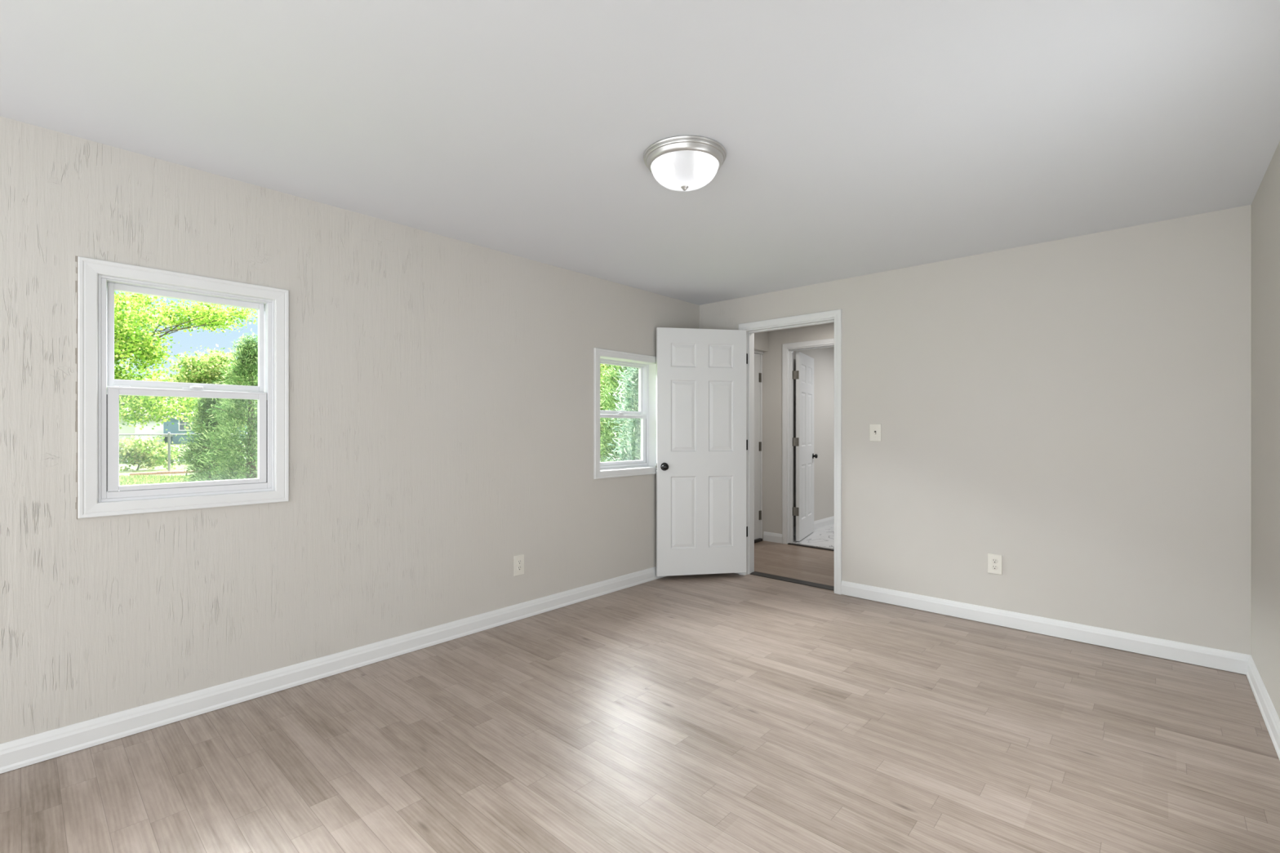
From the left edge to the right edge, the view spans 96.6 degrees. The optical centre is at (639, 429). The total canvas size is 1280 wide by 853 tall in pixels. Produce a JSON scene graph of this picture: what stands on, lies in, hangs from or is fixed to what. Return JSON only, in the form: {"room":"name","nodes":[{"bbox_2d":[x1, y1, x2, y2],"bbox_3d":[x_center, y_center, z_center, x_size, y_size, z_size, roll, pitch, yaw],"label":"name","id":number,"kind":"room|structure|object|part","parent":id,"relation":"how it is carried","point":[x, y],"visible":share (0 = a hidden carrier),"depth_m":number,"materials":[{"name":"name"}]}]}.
{"room":"empty bedroom","nodes":[
{"label":"empty bedroom","id":0,"kind":"room"},
{"bbox_2d":[0,115,699,744],"bbox_3d":[-2.078,0.150,2.326,0.150,2.619,7.836,0,0,42],"label":"wall","id":1,"kind":"structure","parent":0,"point":[441,388],"depth_m":2.75,"materials":[{"name":"paint"}]},
{"bbox_2d":[75,255,288,519],"bbox_3d":[-1.942,-0.160,2.460,0.165,0.996,0.711,0,0,42],"label":"window","id":2,"kind":"structure","parent":1,"relation":"in","point":[100,493],"depth_m":2.35,"materials":[{"name":"white paint"}]},
{"bbox_3d":[-1.934,-0.377,2.457,0.028,0.414,0.534,0,0,42],"label":"sash","id":3,"kind":"part","parent":2,"relation":"part of","materials":[{"name":"white plastic"}]},
{"bbox_3d":[-1.909,0.035,2.434,0.032,0.414,0.538,0,0,42],"label":"sash","id":4,"kind":"part","parent":2,"relation":"part of","materials":[{"name":"white plastic"}]},
{"bbox_2d":[0,566,665,773],"bbox_3d":[-2.011,1.159,2.275,0.018,0.098,7.551,0,0,42],"label":"baseboard","id":5,"kind":"structure","parent":1,"relation":"attached to","point":[38,748],"depth_m":2.60,"materials":[{"name":"white paint"}]},
{"bbox_2d":[513,554,524,576],"bbox_3d":[-0.771,0.864,3.640,0.009,0.128,0.078,0,0,42],"label":"wall outlet","id":6,"kind":"object","parent":1,"relation":"attached to","point":[518,561],"visible":1,"depth_m":3.63,"materials":[{"name":"beige plastic"}]},
{"bbox_2d":[593,347,656,479],"bbox_3d":[-0.134,-0.119,4.457,0.184,0.950,0.758,0,0,42],"label":"window","id":7,"kind":"structure","parent":1,"relation":"in","point":[646,364],"depth_m":4.54,"materials":[{"name":"white paint"}]},
{"bbox_3d":[-0.187,-0.322,4.504,0.028,0.404,0.602,0,0,42],"label":"sash","id":8,"kind":"part","parent":7,"relation":"part of","materials":[{"name":"white plastic"}]},
{"bbox_3d":[-0.162,0.074,4.481,0.032,0.392,0.606,0,0,42],"label":"sash","id":9,"kind":"part","parent":7,"relation":"part of","materials":[{"name":"white plastic"}]},
{"bbox_3d":[-0.174,-0.119,4.493,0.075,0.841,0.649,0,0,42],"label":"frame","id":10,"kind":"part","parent":7,"relation":"part of","materials":[{"name":"white plastic"}]},
{"bbox_2d":[0,0,1279,305],"bbox_3d":[0.648,-1.184,2.657,3.732,0.150,12.000,0,0,42],"label":"ceiling","id":11,"kind":"structure","parent":0,"point":[858,137],"depth_m":1.97,"materials":[{"name":"paint"}]},
{"bbox_2d":[643,135,726,191],"bbox_3d":[0.181,-1.040,2.310,0.336,0.138,0.336,0,0,42],"label":"ceiling light","id":12,"kind":"object","parent":11,"relation":"attached to","point":[682,163],"visible":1,"depth_m":2.21,"materials":[{"name":"white glass"}]},
{"bbox_2d":[0,524,1279,852],"bbox_3d":[0.547,1.266,2.770,3.774,0.128,11.770,0,0,42],"label":"floor","id":13,"kind":"structure","parent":0,"point":[724,713],"depth_m":2.16,"materials":[{"name":"laminate"}]},
{"bbox_2d":[749,571,834,591],"bbox_3d":[1.226,1.207,4.564,0.758,0.006,0.102,0,0,42],"label":"threshold","id":14,"kind":"object","parent":13,"relation":"on","point":[754,573],"visible":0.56,"depth_m":4.55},
{"bbox_2d":[787,542,834,551],"bbox_3d":[1.835,1.205,5.804,0.710,0.010,0.034,0,0,42],"label":"threshold","id":15,"kind":"object","parent":13,"relation":"on","point":[788,543],"visible":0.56,"depth_m":5.87,"materials":[{"name":"black metal"}]},
{"bbox_2d":[655,327,747,576],"bbox_3d":[0.520,0.176,4.643,0.796,1.996,0.119,0,0,-10],"label":"door","id":16,"kind":"structure","parent":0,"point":[702,443],"depth_m":4.63,"materials":[{"name":"white paint"}]},
{"bbox_3d":[0.202,0.295,4.551,0.065,0.065,0.052,0,0,-10],"label":"knob","id":17,"kind":"part","parent":16,"relation":"part of","materials":[{"name":"black metal"}]},
{"bbox_2d":[754,331,768,351],"bbox_3d":[0.890,0.085,5.791,0.200,2.489,1.284,0,0,42],"label":"wall","id":18,"kind":"structure","parent":0,"point":[761,339],"depth_m":6.10,"materials":[{"name":"paint"}]},
{"bbox_2d":[754,353,761,539],"bbox_3d":[1.008,0.177,5.920,0.148,2.005,0.886,0,0,42],"label":"door","id":19,"kind":"structure","parent":18,"relation":"in","point":[757,375],"depth_m":6.17,"materials":[{"name":"white paint"}]},
{"bbox_2d":[754,350,763,542],"bbox_3d":[1.013,0.178,5.915,0.085,2.064,0.934,0,0,42],"label":"door frame","id":20,"kind":"structure","parent":18,"relation":"attached to","point":[760,353],"depth_m":6.23,"materials":[{"name":"white paint"}]},
{"bbox_3d":[1.010,1.196,5.911,0.085,0.028,0.872,0,0,42],"label":"sill","id":21,"kind":"part","parent":20,"relation":"part of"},
{"bbox_2d":[762,322,834,540],"bbox_3d":[2.375,0.125,5.386,2.950,2.569,0.120,0,0,42],"label":"wall","id":22,"kind":"structure","parent":0,"point":[771,359],"depth_m":6.15,"materials":[{"name":"paint"}]},
{"bbox_2d":[763,531,782,543],"bbox_3d":[1.435,1.161,6.154,0.225,0.098,0.013,0,0,42],"label":"baseboard","id":23,"kind":"structure","parent":22,"relation":"attached to","point":[767,536],"depth_m":6.15,"materials":[{"name":"white paint"}]},
{"bbox_2d":[782,337,834,544],"bbox_3d":[1.867,0.147,5.839,0.832,2.126,0.136,0,0,42],"label":"door frame","id":24,"kind":"structure","parent":22,"relation":"attached to","point":[788,349],"depth_m":6.05,"materials":[{"name":"white paint"}]},
{"bbox_2d":[792,351,817,541],"bbox_3d":[1.857,0.177,6.392,0.139,2.030,0.748,0,0,28],"label":"door","id":25,"kind":"structure","parent":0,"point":[803,375],"depth_m":6.30,"materials":[{"name":"white paint"}]},
{"bbox_3d":[2.041,0.305,6.639,0.052,0.065,0.065,0,0,30],"label":"knob","id":26,"kind":"part","parent":25,"relation":"part of","materials":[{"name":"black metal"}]},
{"bbox_2d":[793,346,834,526],"bbox_3d":[2.370,0.085,7.272,0.120,2.489,2.660,0,0,42],"label":"wall","id":27,"kind":"structure","parent":0,"point":[824,358],"depth_m":7.05,"materials":[{"name":"paint"}]},
{"bbox_2d":[793,515,834,535],"bbox_3d":[2.386,1.153,7.191,0.013,0.098,2.560,0,0,42],"label":"baseboard","id":28,"kind":"structure","parent":27,"relation":"attached to","point":[820,523],"depth_m":7.04,"materials":[{"name":"white paint"}]},
{"bbox_2d":[699,204,1251,655],"bbox_3d":[1.851,0.125,3.954,3.459,2.569,0.135,0,0,42],"label":"wall","id":29,"kind":"structure","parent":0,"point":[1075,411],"depth_m":3.32,"materials":[{"name":"paint"}]},
{"bbox_2d":[738,309,841,595],"bbox_3d":[1.206,0.161,4.542,0.880,2.098,0.167,0,0,42],"label":"door frame","id":30,"kind":"structure","parent":29,"relation":"attached to","point":[832,316],"depth_m":4.50,"materials":[{"name":"white paint"}]},
{"bbox_2d":[869,423,880,441],"bbox_3d":[1.659,0.019,4.024,0.080,0.121,0.020,0,0,42],"label":"light switch","id":31,"kind":"object","parent":29,"relation":"attached to","point":[874,429],"visible":1,"depth_m":4.03,"materials":[{"name":"beige plastic"}]},
{"bbox_2d":[736,573,1250,675],"bbox_3d":[1.769,1.158,3.929,3.345,0.098,0.013,0,0,42],"label":"baseboard","id":32,"kind":"structure","parent":29,"relation":"attached to","point":[1226,660],"depth_m":3.30,"materials":[{"name":"white paint"}]},
{"bbox_2d":[987,553,1002,574],"bbox_3d":[2.202,0.833,3.537,0.078,0.121,0.009,0,0,42],"label":"wall outlet","id":33,"kind":"object","parent":29,"relation":"attached to","point":[994,562],"visible":1,"depth_m":3.53,"materials":[{"name":"beige plastic"}]},
{"bbox_2d":[991,564,997,569],"bbox_3d":[2.200,0.853,3.534,0.033,0.033,0.002,0,0,42],"label":"receptacle","id":34,"kind":"object","parent":33,"relation":"attached to","point":[993,566],"depth_m":3.53,"materials":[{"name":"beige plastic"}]},
{"bbox_2d":[991,558,997,564],"bbox_3d":[2.200,0.814,3.534,0.033,0.033,0.002,0,0,42],"label":"receptacle","id":35,"kind":"object","parent":33,"relation":"attached to","point":[994,561],"depth_m":3.53,"materials":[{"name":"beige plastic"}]},
{"bbox_2d":[1251,141,1279,719],"bbox_3d":[0.503,0.085,-0.106,0.150,2.489,7.723,0,0,42],"label":"wall","id":36,"kind":"structure","parent":0,"point":[1265,205],"depth_m":2.44,"materials":[{"name":"paint"}]},
{"bbox_2d":[1246,655,1279,760],"bbox_3d":[0.484,1.159,-0.001,0.018,0.098,7.552,0,0,42],"label":"baseboard","id":37,"kind":"structure","parent":36,"relation":"attached to","point":[1270,717],"depth_m":2.39,"materials":[{"name":"white paint"}]},
{"label":"outside","id":38,"kind":"structure","parent":0,"visible":0},
{"bbox_2d":[119,444,634,477],"bbox_3d":[-42.780,1.360,59.329,136.822,0.001,150.000,0,0,42],"label":"ground","id":39,"kind":"structure","parent":38,"point":[135,471],"depth_m":19.86,"materials":[{"name":"green plant"}]},
{"bbox_2d":[119,407,170,444],"bbox_3d":[-45.064,-0.340,51.500,2.328,3.400,3.800,0,0,0],"label":"shed","id":40,"kind":"object","parent":39,"relation":"on","point":[125,429],"visible":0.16,"depth_m":50.75,"materials":[{"name":"white"}]},
{"bbox_2d":[119,373,182,408],"bbox_3d":[-58.644,-3.137,71.787,15.226,9.018,15.892,0,0,42],"label":"tree","id":41,"kind":"object","parent":39,"relation":"on","point":[164,378],"visible":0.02,"depth_m":69.52,"materials":[{"name":"green plant"}]},
{"bbox_2d":[119,430,184,471],"bbox_3d":[-16.945,0.789,19.234,1.559,1.552,2.740,0,0,42],"label":"shrub","id":42,"kind":"object","parent":39,"relation":"on","point":[144,446],"visible":0.73,"depth_m":19.21,"materials":[{"name":"green plant"}]},
{"bbox_2d":[135,451,205,465],"bbox_3d":[-18.659,1.118,22.646,1.328,0.755,3.844,0,0,42],"label":"shrub","id":43,"kind":"object","parent":39,"relation":"on","point":[172,461],"visible":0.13,"depth_m":22.56,"materials":[{"name":"green plant"}]},
{"bbox_2d":[119,432,246,473],"bbox_3d":[-15.463,0.740,17.294,0.086,1.340,34.238,0,0,42],"label":"fence","id":44,"kind":"object","parent":39,"relation":"on","point":[168,434],"visible":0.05,"depth_m":17.93,"materials":[{"name":"metal"}]},
{"bbox_3d":[-14.840,0.740,17.964,0.068,1.340,0.067,0,0,42],"label":"post","id":45,"kind":"part","parent":44,"relation":"part of","materials":[{"name":"metal"}]},
{"bbox_3d":[-15.853,0.145,16.898,0.044,0.044,33.000,0,0,42],"label":"rail","id":46,"kind":"part","parent":44,"relation":"part of","materials":[{"name":"metal"}]},
{"bbox_2d":[114,291,257,430],"bbox_3d":[-10.525,-0.911,11.224,4.009,4.574,4.765,0,0,8],"label":"maple tree","id":47,"kind":"object","parent":39,"relation":"on","point":[140,345],"visible":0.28,"depth_m":11.18,"materials":[{"name":"green plant"}]},
{"bbox_2d":[119,474,257,485],"bbox_3d":[-11.038,1.330,14.303,3.616,0.150,9.010,0,0,-43],"label":"grass","id":48,"kind":"structure","parent":39,"relation":"on","point":[124,480],"depth_m":15.00,"materials":[{"name":"green plant"}]},
{"bbox_2d":[129,468,257,475],"bbox_3d":[-14.020,1.331,18.314,0.100,0.097,3.563,0,0,42],"label":"brick edging","id":49,"kind":"object","parent":39,"relation":"on","point":[167,472],"visible":0.26,"depth_m":17.48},
{"bbox_2d":[163,398,257,444],"bbox_3d":[-44.323,-0.990,58.895,10.745,4.700,9.010,0,0,0],"label":"neighbor house","id":50,"kind":"structure","parent":39,"relation":"on","point":[172,428],"depth_m":56.00,"materials":[{"name":"teal"}]},
{"bbox_3d":[-44.645,-0.565,55.990,1.100,1.150,0.020,0,0,0],"label":"pane","id":51,"kind":"part","parent":50,"relation":"part of","materials":[{"name":"white glass"}]},
{"bbox_2d":[170,381,257,482],"bbox_3d":[-7.288,0.367,9.816,1.537,2.418,1.504,0,0,14],"label":"cedar tree","id":52,"kind":"object","parent":39,"relation":"on","point":[206,402],"visible":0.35,"depth_m":9.60,"materials":[{"name":"green plant"}]},
{"bbox_2d":[183,328,257,481],"bbox_3d":[-6.010,-0.017,8.753,1.909,3.104,1.867,0,0,-37],"label":"cedar tree","id":53,"kind":"object","parent":39,"relation":"on","point":[247,368],"visible":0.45,"depth_m":8.58,"materials":[{"name":"green plant"}]},
{"bbox_2d":[600,364,639,462],"bbox_3d":[-1.046,-0.503,14.982,4.360,3.748,4.416,0,0,-9],"label":"tree","id":54,"kind":"object","parent":39,"relation":"on","point":[602,366],"visible":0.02,"depth_m":14.10,"materials":[{"name":"green plant"}]},
{"bbox_2d":[600,364,639,462],"bbox_3d":[-0.287,-0.175,11.565,2.354,3.679,2.286,0,0,-2],"label":"cedar tree","id":55,"kind":"object","parent":39,"relation":"on","point":[609,402],"visible":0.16,"depth_m":11.39,"materials":[{"name":"green plant"}]},
{"bbox_2d":[600,366,640,462],"bbox_3d":[0.142,-0.069,8.597,1.896,3.382,1.975,0,0,-42],"label":"cedar tree","id":56,"kind":"object","parent":39,"relation":"on","point":[630,450],"visible":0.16,"depth_m":8.43,"materials":[{"name":"green plant"}]},
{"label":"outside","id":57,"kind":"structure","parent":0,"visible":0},
{"bbox_3d":[-24.380,1.378,22.240,3.000,0.065,120.000,0,0,42],"label":"road","id":58,"kind":"object","parent":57,"visible":0},
{"bbox_2d":[154,343,257,438],"bbox_3d":[-20.093,-1.327,27.023,4.609,5.400,4.711,0,0,-32],"label":"tree","id":59,"kind":"object","parent":58,"relation":"on","point":[200,374],"visible":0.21,"depth_m":26.28,"materials":[{"name":"green leaves"},{"name":"bark"}]}
]}

